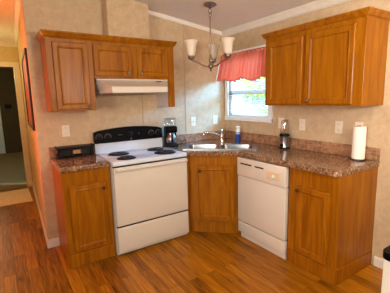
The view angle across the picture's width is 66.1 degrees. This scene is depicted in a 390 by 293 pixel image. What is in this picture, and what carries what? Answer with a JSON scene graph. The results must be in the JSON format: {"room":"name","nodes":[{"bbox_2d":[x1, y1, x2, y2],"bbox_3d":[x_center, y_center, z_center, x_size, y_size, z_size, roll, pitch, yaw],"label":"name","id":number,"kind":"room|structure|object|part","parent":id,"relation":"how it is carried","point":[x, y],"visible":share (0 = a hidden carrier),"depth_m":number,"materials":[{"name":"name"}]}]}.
{"room":"kitchen","nodes":[
{"label":"kitchen","id":0,"kind":"room"},
{"bbox_2d":[0,0,10,40],"bbox_3d":[-2.668,-1.558,3.642,1.400,0.080,2.650,-7,11,-32],"label":"ceiling","id":1,"kind":"structure","parent":0,"point":[5,5],"depth_m":3.62,"materials":[{"name":"paint"}]},
{"bbox_2d":[0,68,22,153],"bbox_3d":[-4.867,-0.693,6.587,2.300,2.450,4.430,-7,11,-32],"label":"wall","id":2,"kind":"structure","parent":0,"point":[10,123],"depth_m":8.74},
{"bbox_2d":[0,111,5,153],"bbox_3d":[-5.892,-0.754,8.394,0.800,2.020,0.096,-7,11,-32],"label":"door","id":3,"kind":"structure","parent":2,"relation":"in","point":[2,144],"depth_m":8.68,"materials":[{"name":"plastic"}]},
{"bbox_2d":[0,46,32,181],"bbox_3d":[-3.372,-0.454,4.863,1.300,2.450,0.120,-7,11,-32],"label":"wall","id":4,"kind":"structure","parent":0,"point":[7,54],"depth_m":4.88,"materials":[{"name":"paint"}]},
{"bbox_2d":[0,62,31,186],"bbox_3d":[-3.308,-0.297,4.915,0.940,2.120,0.140,-7,11,-32],"label":"door frame","id":5,"kind":"structure","parent":4,"relation":"in","point":[16,69],"depth_m":5.07,"materials":[{"name":"white paint"}]},
{"bbox_2d":[17,8,45,229],"bbox_3d":[-2.191,-0.354,4.058,0.100,2.450,2.535,-7,11,-31],"label":"wall","id":6,"kind":"structure","parent":0,"point":[31,134],"depth_m":3.83,"materials":[{"name":"paint"}]},
{"bbox_2d":[0,0,21,46],"bbox_3d":[-2.647,-1.456,3.525,1.089,0.085,2.650,-7,11,-32],"label":"trim","id":7,"kind":"structure","parent":6,"relation":"attached to","point":[16,6],"depth_m":3.65,"materials":[{"name":"white paint"}]},
{"bbox_2d":[21,48,35,130],"bbox_3d":[-1.845,-0.602,3.303,0.023,0.780,1.040,-7,11,-30],"label":"framed picture","id":8,"kind":"object","parent":6,"relation":"attached to","point":[24,61],"visible":0.97,"depth_m":3.15},
{"bbox_2d":[22,55,31,124],"bbox_3d":[-1.841,-0.602,3.305,0.010,0.720,0.980,-7,11,-31],"label":"print","id":9,"kind":"object","parent":8,"relation":"attached to","point":[24,71],"depth_m":3.42},
{"bbox_2d":[32,182,47,242],"bbox_3d":[-2.170,0.828,4.150,0.013,0.086,2.644,-7,11,-31],"label":"baseboard","id":10,"kind":"structure","parent":6,"relation":"attached to","point":[42,222],"depth_m":3.75,"materials":[{"name":"white paint"}]},
{"bbox_2d":[21,0,224,239],"bbox_3d":[-2.034,-0.420,2.553,5.750,3.048,0.120,-7,11,-32],"label":"wall","id":11,"kind":"structure","parent":0,"point":[205,96],"depth_m":3.18,"materials":[{"name":"beige paint"}]},
{"bbox_2d":[47,237,59,247],"bbox_3d":[-1.446,0.984,3.062,0.113,0.086,0.013,-7,11,-32],"label":"baseboard","id":12,"kind":"structure","parent":11,"relation":"attached to","point":[54,242],"depth_m":3.06,"materials":[{"name":"white paint"}]},
{"bbox_2d":[62,125,69,136],"bbox_3d":[-1.293,-0.155,3.002,0.072,0.115,0.010,-7,11,-32],"label":"wall outlet","id":13,"kind":"object","parent":11,"relation":"attached to","point":[65,128],"visible":1,"depth_m":3.00,"materials":[{"name":"white plastic"}]},
{"bbox_2d":[40,37,96,111],"bbox_3d":[-1.176,-0.663,2.799,0.393,0.652,0.348,-7,11,-32],"label":"upper cabinet","id":14,"kind":"object","parent":11,"relation":"attached to","point":[67,64],"visible":0.97,"depth_m":2.68,"materials":[{"name":"brown wood"}]},
{"bbox_3d":[-1.101,-0.629,2.691,0.295,0.585,0.022,-7,11,-32],"label":"door","id":15,"kind":"part","parent":14,"relation":"part of","materials":[{"name":"brown wood"}]},
{"bbox_2d":[36,29,176,47],"bbox_3d":[-0.831,-1.038,2.985,1.309,0.060,0.328,-7,11,-32],"label":"crown molding","id":16,"kind":"structure","parent":14,"relation":"attached to","point":[42,33],"depth_m":2.78,"materials":[{"name":"brown wood"}]},
{"bbox_2d":[49,143,93,157],"bbox_3d":[-1.252,0.039,3.050,0.422,0.106,0.018,-7,11,-32],"label":"backsplash","id":17,"kind":"structure","parent":11,"relation":"attached to","point":[52,151],"depth_m":2.95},
{"bbox_2d":[101,0,148,38],"bbox_3d":[-0.719,-1.314,3.129,0.444,0.447,0.150,-7,11,-32],"label":"cover","id":18,"kind":"object","parent":11,"relation":"attached to","point":[123,18],"depth_m":3.05,"materials":[{"name":"beige paint"}]},
{"bbox_2d":[92,41,167,79],"bbox_3d":[-0.688,-0.871,3.091,0.778,0.358,0.348,-7,11,-32],"label":"upper cabinet","id":19,"kind":"object","parent":11,"relation":"attached to","point":[110,60],"visible":0.95,"depth_m":2.95,"materials":[{"name":"brown wood"}]},
{"bbox_3d":[-0.784,-0.817,2.873,0.372,0.282,0.022,-7,11,-32],"label":"door","id":20,"kind":"part","parent":19,"relation":"part of","materials":[{"name":"brown wood"}]},
{"bbox_2d":[94,79,167,93],"bbox_3d":[-0.633,-0.612,3.061,0.750,0.141,0.515,-7,11,-32],"label":"range hood","id":21,"kind":"object","parent":19,"relation":"attached to","point":[102,86],"visible":0.94,"depth_m":2.88,"materials":[{"name":"white metal"}]},
{"bbox_3d":[-0.437,-0.863,3.096,0.342,0.284,0.022,-7,11,-32],"label":"door","id":22,"kind":"part","parent":19,"relation":"part of","materials":[{"name":"brown wood"}]},
{"bbox_2d":[156,47,174,106],"bbox_3d":[-0.341,-0.774,3.365,0.078,0.652,0.298,-7,11,-32],"label":"end panel","id":23,"kind":"object","parent":19,"relation":"attached to","point":[167,99],"visible":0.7,"depth_m":3.26,"materials":[{"name":"brown wood"}]},
{"bbox_2d":[142,94,143,125],"bbox_3d":[-0.594,-0.424,3.428,0.014,0.670,0.004,-7,11,-32],"label":"trim","id":24,"kind":"structure","parent":11,"relation":"attached to","point":[142,94],"depth_m":3.43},
{"bbox_2d":[183,25,186,132],"bbox_3d":[-0.124,-0.810,3.682,0.012,1.307,0.004,-7,11,-32],"label":"trim","id":25,"kind":"structure","parent":11,"relation":"attached to","point":[183,25],"depth_m":3.67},
{"bbox_2d":[148,10,222,35],"bbox_3d":[-0.090,-1.474,3.599,1.148,0.194,0.022,-7,11,-32],"label":"trim","id":26,"kind":"structure","parent":11,"relation":"attached to","point":[152,13],"depth_m":3.56,"materials":[{"name":"paint"}]},
{"bbox_2d":[191,117,195,125],"bbox_3d":[-0.019,-0.318,3.817,0.072,0.115,0.014,-7,11,-32],"label":"light switch","id":27,"kind":"object","parent":11,"relation":"attached to","point":[193,119],"visible":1,"depth_m":3.81,"materials":[{"name":"white plastic"}]},
{"bbox_2d":[162,130,224,144],"bbox_3d":[0.005,-0.121,3.858,1.000,0.106,0.019,-7,11,-32],"label":"backsplash","id":28,"kind":"structure","parent":11,"relation":"attached to","point":[191,137],"depth_m":3.85,"materials":[{"name":"brown stone"}]},
{"bbox_2d":[213,116,216,123],"bbox_3d":[0.271,-0.354,4.003,0.072,0.115,0.014,-7,11,-32],"label":"light switch","id":29,"kind":"object","parent":11,"relation":"attached to","point":[214,117],"visible":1,"depth_m":4.00,"materials":[{"name":"white plastic"}]},
{"bbox_2d":[0,152,382,292],"bbox_3d":[-2.324,1.038,3.433,5.900,0.104,12.850,-7,11,-32],"label":"floor","id":30,"kind":"structure","parent":0,"point":[195,261],"depth_m":2.64,"materials":[{"name":"laminate"}]},
{"bbox_2d":[0,188,32,206],"bbox_3d":[-2.935,0.805,4.632,0.695,0.014,0.800,-7,11,-32],"label":"door mat","id":31,"kind":"object","parent":30,"relation":"on","point":[14,197],"visible":1,"depth_m":4.65,"materials":[{"name":"beige fabric"}]},
{"bbox_2d":[52,165,115,268],"bbox_3d":[-1.077,0.603,2.899,0.410,0.872,0.593,-7,11,-32],"label":"base cabinet","id":32,"kind":"object","parent":30,"relation":"on","point":[83,199],"visible":0.9,"depth_m":2.69,"materials":[{"name":"brown wood"}]},
{"bbox_2d":[49,143,109,172],"bbox_3d":[-1.099,0.096,2.822,0.422,0.153,0.578,-7,11,-32],"label":"countertop","id":33,"kind":"structure","parent":32,"relation":"on","point":[86,161],"depth_m":2.71,"materials":[{"name":"brown stone"}]},
{"bbox_2d":[54,143,94,158],"bbox_3d":[-1.194,0.044,2.987,0.353,0.114,0.144,-7,11,-32],"label":"toaster","id":34,"kind":"object","parent":33,"relation":"on","point":[72,150],"visible":1,"depth_m":2.94,"materials":[{"name":"black plastic"}]},
{"bbox_3d":[-1.239,0.063,2.900,0.090,0.066,0.016,-7,11,-32],"label":"panel","id":35,"kind":"part","parent":34,"relation":"part of","materials":[{"name":"black plastic"}]},
{"bbox_3d":[-1.195,0.005,2.981,0.343,0.022,0.136,-7,11,-32],"label":"cooking plate","id":36,"kind":"part","parent":34,"relation":"part of","materials":[{"name":"black plastic"}]},
{"bbox_3d":[-1.163,0.051,2.950,0.075,0.040,0.008,-7,11,-32],"label":"panel","id":37,"kind":"part","parent":34,"relation":"part of","materials":[{"name":"plastic"}]},
{"bbox_3d":[-1.092,0.045,2.994,0.090,0.066,0.016,-7,11,-32],"label":"panel","id":38,"kind":"part","parent":34,"relation":"part of","materials":[{"name":"black plastic"}]},
{"bbox_3d":[-0.935,0.627,2.685,0.316,0.599,0.022,-7,11,-32],"label":"door","id":39,"kind":"part","parent":32,"relation":"part of","materials":[{"name":"brown wood"}]},
{"bbox_2d":[93,126,188,254],"bbox_3d":[-0.552,0.394,3.159,0.777,1.176,0.650,-7,11,-32],"label":"stove","id":40,"kind":"object","parent":30,"relation":"on","point":[148,179],"visible":1,"depth_m":2.97,"materials":[{"name":"white metal"}]},
{"bbox_3d":[-0.988,-0.089,3.102,0.064,0.064,0.030,-7,11,-32],"label":"knob","id":41,"kind":"part","parent":40,"relation":"part of","materials":[{"name":"black plastic"}]},
{"bbox_3d":[-0.911,-0.099,3.151,0.064,0.064,0.030,-7,11,-32],"label":"knob","id":42,"kind":"part","parent":40,"relation":"part of","materials":[{"name":"black plastic"}]},
{"bbox_3d":[-0.724,-0.145,3.319,0.777,0.154,0.069,-7,11,-32],"label":"control panel","id":43,"kind":"part","parent":40,"relation":"part of","materials":[{"name":"black plastic"}]},
{"bbox_2d":[95,146,186,166],"bbox_3d":[-0.572,0.088,3.129,0.777,0.040,0.606,-7,11,-32],"label":"cooktop","id":44,"kind":"object","parent":40,"relation":"in","point":[141,155],"depth_m":3.00,"materials":[{"name":"white metal"}]},
{"bbox_3d":[-0.408,0.430,2.941,0.769,0.557,0.038,-7,11,-32],"label":"oven door","id":45,"kind":"part","parent":40,"relation":"part of","materials":[{"name":"white metal"}]},
{"bbox_3d":[-0.393,0.178,2.868,0.737,0.024,0.044,-7,11,-32],"label":"handle","id":46,"kind":"part","parent":40,"relation":"part of","materials":[{"name":"white metal"}]},
{"bbox_3d":[-0.398,0.841,3.007,0.769,0.245,0.038,-7,11,-32],"label":"storage drawer","id":47,"kind":"part","parent":40,"relation":"part of","materials":[{"name":"white metal"}]},
{"bbox_2d":[187,155,240,232],"bbox_3d":[0.258,0.462,3.571,0.998,0.872,0.900,-7,11,-32],"label":"base cabinet","id":48,"kind":"object","parent":30,"relation":"on","point":[213,180],"depth_m":3.21,"materials":[{"name":"brown wood"}]},
{"bbox_3d":[-0.090,0.522,3.252,0.059,0.872,0.018,-7,11,-32],"label":"filler strip","id":49,"kind":"part","parent":48,"relation":"part of","materials":[{"name":"brown wood"}]},
{"bbox_3d":[0.230,0.501,3.201,0.383,0.605,0.022,0,9,9],"label":"door","id":50,"kind":"part","parent":48,"relation":"part of","materials":[{"name":"brown wood"}]},
{"bbox_2d":[162,130,379,176],"bbox_3d":[0.552,0.021,3.034,1.000,0.153,2.017,-7,11,-32],"label":"countertop","id":51,"kind":"structure","parent":48,"relation":"on","point":[326,158],"depth_m":2.87,"materials":[{"name":"brown stone"}]},
{"bbox_2d":[164,118,185,146],"bbox_3d":[-0.217,-0.170,3.511,0.274,0.324,0.233,-3,9,-13],"label":"coffee maker","id":52,"kind":"object","parent":51,"relation":"on","point":[169,131],"visible":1,"depth_m":3.44,"materials":[{"name":"black plastic"}]},
{"bbox_2d":[165,126,176,132],"bbox_3d":[-0.278,-0.201,3.470,0.132,0.070,0.112,-3,9,-13],"label":"basket","id":53,"kind":"object","parent":52,"relation":"on","point":[168,129],"depth_m":3.42,"materials":[{"name":"black plastic"}]},
{"bbox_2d":[203,128,224,143],"bbox_3d":[0.220,-0.112,3.487,0.261,0.182,0.064,-4,10,-17],"label":"faucet","id":54,"kind":"object","parent":51,"relation":"on","point":[221,136],"visible":1,"depth_m":3.50,"materials":[{"name":"silver metal"}]},
{"bbox_3d":[0.205,-0.131,3.491,0.239,0.100,0.028,-3,9,-12],"label":"spout","id":55,"kind":"part","parent":54,"relation":"part of","materials":[{"name":"silver metal"}]},
{"bbox_2d":[180,143,257,157],"bbox_3d":[0.276,0.072,3.401,0.840,0.156,0.440,0,9,9],"label":"sink","id":56,"kind":"object","parent":51,"relation":"in","point":[188,146],"visible":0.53,"depth_m":3.49,"materials":[{"name":"silver metal"}]},
{"bbox_3d":[0.097,0.078,3.402,0.345,0.154,0.305,0,9,9],"label":"bowl","id":57,"kind":"part","parent":56,"relation":"part of","materials":[{"name":"silver metal"}]},
{"bbox_3d":[0.467,0.078,3.343,0.345,0.154,0.305,0,9,9],"label":"bowl","id":58,"kind":"part","parent":56,"relation":"part of","materials":[{"name":"silver metal"}]},
{"bbox_2d":[236,126,239,141],"bbox_3d":[0.530,-0.154,3.701,0.058,0.196,0.058,-7,11,-32],"label":"spray bottle","id":59,"kind":"object","parent":51,"relation":"on","point":[237,127],"visible":0.99,"depth_m":3.68,"materials":[{"name":"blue plastic"}]},
{"bbox_2d":[279,133,289,148],"bbox_3d":[0.935,-0.129,3.137,0.114,0.306,0.109,-7,11,-32],"label":"blender","id":60,"kind":"object","parent":51,"relation":"on","point":[284,137],"visible":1,"depth_m":3.11,"materials":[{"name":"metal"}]},
{"bbox_3d":[0.940,-0.045,3.152,0.104,0.135,0.104,-7,11,-32],"label":"motor","id":61,"kind":"part","parent":60,"relation":"part of","materials":[{"name":"silver metal"}]},
{"bbox_2d":[349,126,366,160],"bbox_3d":[1.372,-0.031,2.510,0.128,0.289,0.128,-7,11,-32],"label":"paper towel roll","id":62,"kind":"object","parent":51,"relation":"on","point":[359,132],"visible":1,"depth_m":2.47,"materials":[{"name":"paper"}]},
{"bbox_2d":[237,156,289,258],"bbox_3d":[0.835,0.537,3.030,0.590,0.868,0.623,-7,11,-32],"label":"dishwasher","id":63,"kind":"object","parent":30,"relation":"on","point":[263,187],"visible":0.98,"depth_m":2.83,"materials":[{"name":"white metal"}]},
{"bbox_3d":[0.647,0.874,2.955,0.038,0.116,0.623,-7,11,-32],"label":"panel","id":64,"kind":"part","parent":63,"relation":"part of","materials":[{"name":"white ceramic"}]},
{"bbox_3d":[0.637,0.567,2.904,0.042,0.487,0.623,-7,11,-32],"label":"door","id":65,"kind":"part","parent":63,"relation":"part of","materials":[{"name":"white metal"}]},
{"bbox_3d":[0.625,0.232,2.848,0.052,0.186,0.623,-7,11,-32],"label":"control panel","id":66,"kind":"part","parent":63,"relation":"part of","materials":[{"name":"white plastic"}]},
{"bbox_3d":[0.663,0.961,2.966,0.018,0.060,0.591,-7,11,-32],"label":"kick plate","id":67,"kind":"part","parent":63,"relation":"part of","materials":[{"name":"white ceramic"}]},
{"bbox_3d":[0.700,0.269,2.689,0.004,0.068,0.155,-7,11,-32],"label":"dial plate","id":68,"kind":"part","parent":63,"relation":"part of","materials":[{"name":"plastic"}]},
{"bbox_2d":[287,167,377,285],"bbox_3d":[1.156,0.599,2.582,0.593,0.872,0.469,-7,11,-32],"label":"base cabinet","id":69,"kind":"object","parent":30,"relation":"on","point":[331,218],"visible":0.9,"depth_m":2.41,"materials":[{"name":"brown wood"}]},
{"bbox_3d":[0.946,0.632,2.436,0.022,0.592,0.298,-7,11,-32],"label":"door","id":70,"kind":"part","parent":69,"relation":"part of","materials":[{"name":"brown wood"}]},
{"bbox_3d":[0.955,0.614,2.456,0.018,0.852,0.461,-7,11,-32],"label":"frame","id":71,"kind":"part","parent":69,"relation":"part of","materials":[{"name":"brown wood"}]},
{"bbox_3d":[1.312,0.992,2.463,0.517,0.125,0.008,-7,11,-32],"label":"board","id":72,"kind":"part","parent":69,"relation":"part of","materials":[{"name":"brown wood"}]},
{"bbox_2d":[381,245,389,292],"bbox_3d":[1.189,0.827,1.006,0.750,0.918,0.780,-7,11,-32],"label":"trash can","id":73,"kind":"object","parent":30,"relation":"on","point":[385,288],"visible":1,"depth_m":1.05,"materials":[{"name":"white paint"}]},
{"bbox_2d":[383,245,389,261],"bbox_3d":[1.178,0.387,0.936,0.750,0.026,0.780,-7,11,-32],"label":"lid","id":74,"kind":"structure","parent":73,"relation":"on","point":[386,251],"depth_m":1.05,"materials":[{"name":"black plastic"}]},
{"bbox_2d":[134,0,317,30],"bbox_3d":[-0.454,-1.266,0.064,5.900,0.867,5.770,-7,11,-32],"label":"ceiling","id":75,"kind":"structure","parent":0,"point":[227,14],"depth_m":3.14,"materials":[{"name":"paint"}]},
{"bbox_2d":[184,2,234,71],"bbox_3d":[0.147,-1.094,3.010,0.499,0.663,0.502,-7,11,-32],"label":"chandelier","id":76,"kind":"object","parent":75,"relation":"hanging from","point":[227,42],"visible":1,"depth_m":2.97,"materials":[{"name":"white glass"}]},
{"bbox_3d":[-0.040,-0.981,2.996,0.146,0.148,0.146,-7,11,-32],"label":"lamp shade","id":77,"kind":"part","parent":76,"relation":"part of","materials":[{"name":"white glass"}]},
{"bbox_3d":[0.157,-1.119,3.044,0.014,0.366,0.013,-7,11,-32],"label":"rod","id":78,"kind":"part","parent":76,"relation":"part of","materials":[{"name":"silver metal"}]},
{"bbox_3d":[0.200,-1.031,3.269,0.146,0.148,0.146,-7,11,-32],"label":"lamp shade","id":79,"kind":"part","parent":76,"relation":"part of","materials":[{"name":"white glass"}]},
{"bbox_3d":[0.321,-0.979,2.926,0.146,0.148,0.146,-7,11,-32],"label":"lamp shade","id":80,"kind":"part","parent":76,"relation":"part of","materials":[{"name":"white glass"}]},
{"bbox_2d":[225,0,389,263],"bbox_3d":[1.976,-0.037,1.846,0.120,2.320,5.770,-7,11,-32],"label":"wall","id":81,"kind":"structure","parent":0,"point":[320,120],"depth_m":2.68,"materials":[{"name":"beige paint"}]},
{"bbox_2d":[217,46,265,81],"bbox_3d":[0.616,-0.945,3.523,0.158,0.379,1.014,-7,11,-32],"label":"window valance","id":82,"kind":"object","parent":81,"relation":"hanging from","point":[250,65],"visible":0.72,"depth_m":3.53,"materials":[{"name":"red fabric"}]},
{"bbox_2d":[225,44,272,122],"bbox_3d":[0.672,-0.748,3.690,0.130,0.875,0.832,-7,11,-32],"label":"window","id":83,"kind":"structure","parent":81,"relation":"in","point":[269,119],"depth_m":3.77,"materials":[{"name":"white plastic"}]},
{"bbox_2d":[230,77,267,116],"bbox_3d":[0.654,-0.752,3.679,0.024,0.759,0.701,-7,11,-32],"label":"window blind","id":84,"kind":"object","parent":83,"relation":"attached to","point":[261,77],"visible":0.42,"depth_m":3.71,"materials":[{"name":"white plastic"}]},
{"bbox_3d":[0.663,-0.384,3.738,0.020,0.012,0.701,-7,11,-32],"label":"rail","id":85,"kind":"part","parent":84,"relation":"part of","materials":[{"name":"white plastic"}]},
{"bbox_2d":[278,118,283,128],"bbox_3d":[0.941,-0.255,3.291,0.014,0.115,0.072,-7,11,-32],"label":"light switch","id":86,"kind":"object","parent":81,"relation":"attached to","point":[280,120],"visible":1,"depth_m":3.29,"materials":[{"name":"white plastic"}]},
{"bbox_2d":[221,0,351,36],"bbox_3d":[1.862,-1.131,1.631,0.070,0.070,5.500,-7,11,-32],"label":"trim","id":87,"kind":"structure","parent":81,"relation":"attached to","point":[320,4],"depth_m":3.05,"materials":[{"name":"white paint"}]},
{"bbox_2d":[299,119,305,130],"bbox_3d":[1.095,-0.222,3.062,0.010,0.115,0.072,-7,11,-32],"label":"wall outlet","id":88,"kind":"object","parent":81,"relation":"attached to","point":[301,121],"visible":1,"depth_m":3.06,"materials":[{"name":"white plastic"}]},
{"bbox_2d":[225,130,379,160],"bbox_3d":[0.967,-0.053,3.285,0.019,0.106,1.997,-7,11,-32],"label":"backsplash","id":89,"kind":"structure","parent":81,"relation":"attached to","point":[371,153],"depth_m":2.99,"materials":[{"name":"brown stone"}]},
{"bbox_2d":[261,6,389,105],"bbox_3d":[1.079,-0.712,2.650,0.370,0.690,1.030,-7,11,-32],"label":"upper cabinet","id":90,"kind":"object","parent":81,"relation":"attached to","point":[340,59],"visible":1,"depth_m":2.38,"materials":[{"name":"brown wood"}]},
{"bbox_3d":[0.824,-0.686,2.780,0.022,0.582,0.398,-7,11,-32],"label":"door","id":91,"kind":"part","parent":90,"relation":"part of","materials":[{"name":"brown wood"}]},
{"bbox_3d":[1.079,-1.024,2.606,0.350,0.060,1.030,-7,11,-32],"label":"crown","id":92,"kind":"part","parent":90,"relation":"part of","materials":[{"name":"brown wood"}]},
{"bbox_3d":[1.069,-0.637,2.409,0.022,0.590,0.424,-7,11,-32],"label":"door","id":93,"kind":"part","parent":90,"relation":"part of","materials":[{"name":"brown wood"}]},
{"bbox_2d":[335,121,342,133],"bbox_3d":[1.311,-0.175,2.735,0.010,0.115,0.072,-7,11,-32],"label":"wall outlet","id":94,"kind":"object","parent":81,"relation":"attached to","point":[338,124],"visible":1,"depth_m":2.73,"materials":[{"name":"white plastic"}]},
{"bbox_2d":[355,122,362,125],"bbox_3d":[1.408,-0.155,2.582,0.014,0.115,0.072,-7,11,-32],"label":"light switch","id":95,"kind":"object","parent":81,"relation":"attached to","point":[356,123],"visible":0.27,"depth_m":2.58,"materials":[{"name":"white plastic"}]},
{"bbox_2d":[373,256,383,268],"bbox_3d":[2.496,1.192,1.156,0.013,0.086,3.465,-7,11,-32],"label":"baseboard","id":96,"kind":"structure","parent":81,"relation":"attached to","point":[378,262],"depth_m":2.56,"materials":[{"name":"white paint"}]},
{"label":"outside","id":97,"kind":"structure","parent":0,"visible":0},
{"bbox_2d":[236,110,267,112],"bbox_3d":[8.205,-1.481,19.950,29.700,0.150,42.000,-7,11,-32],"label":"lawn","id":98,"kind":"structure","parent":97,"point":[242,110],"depth_m":36.44,"materials":[{"name":"white"}]},
{"bbox_2d":[240,77,267,112],"bbox_3d":[5.009,-3.630,17.736,4.864,4.952,4.791,-7,11,-32],"label":"leafy tree","id":99,"kind":"object","parent":98,"relation":"on","point":[262,79],"visible":0.06,"depth_m":17.47,"materials":[{"name":"green plant"}]}
]}

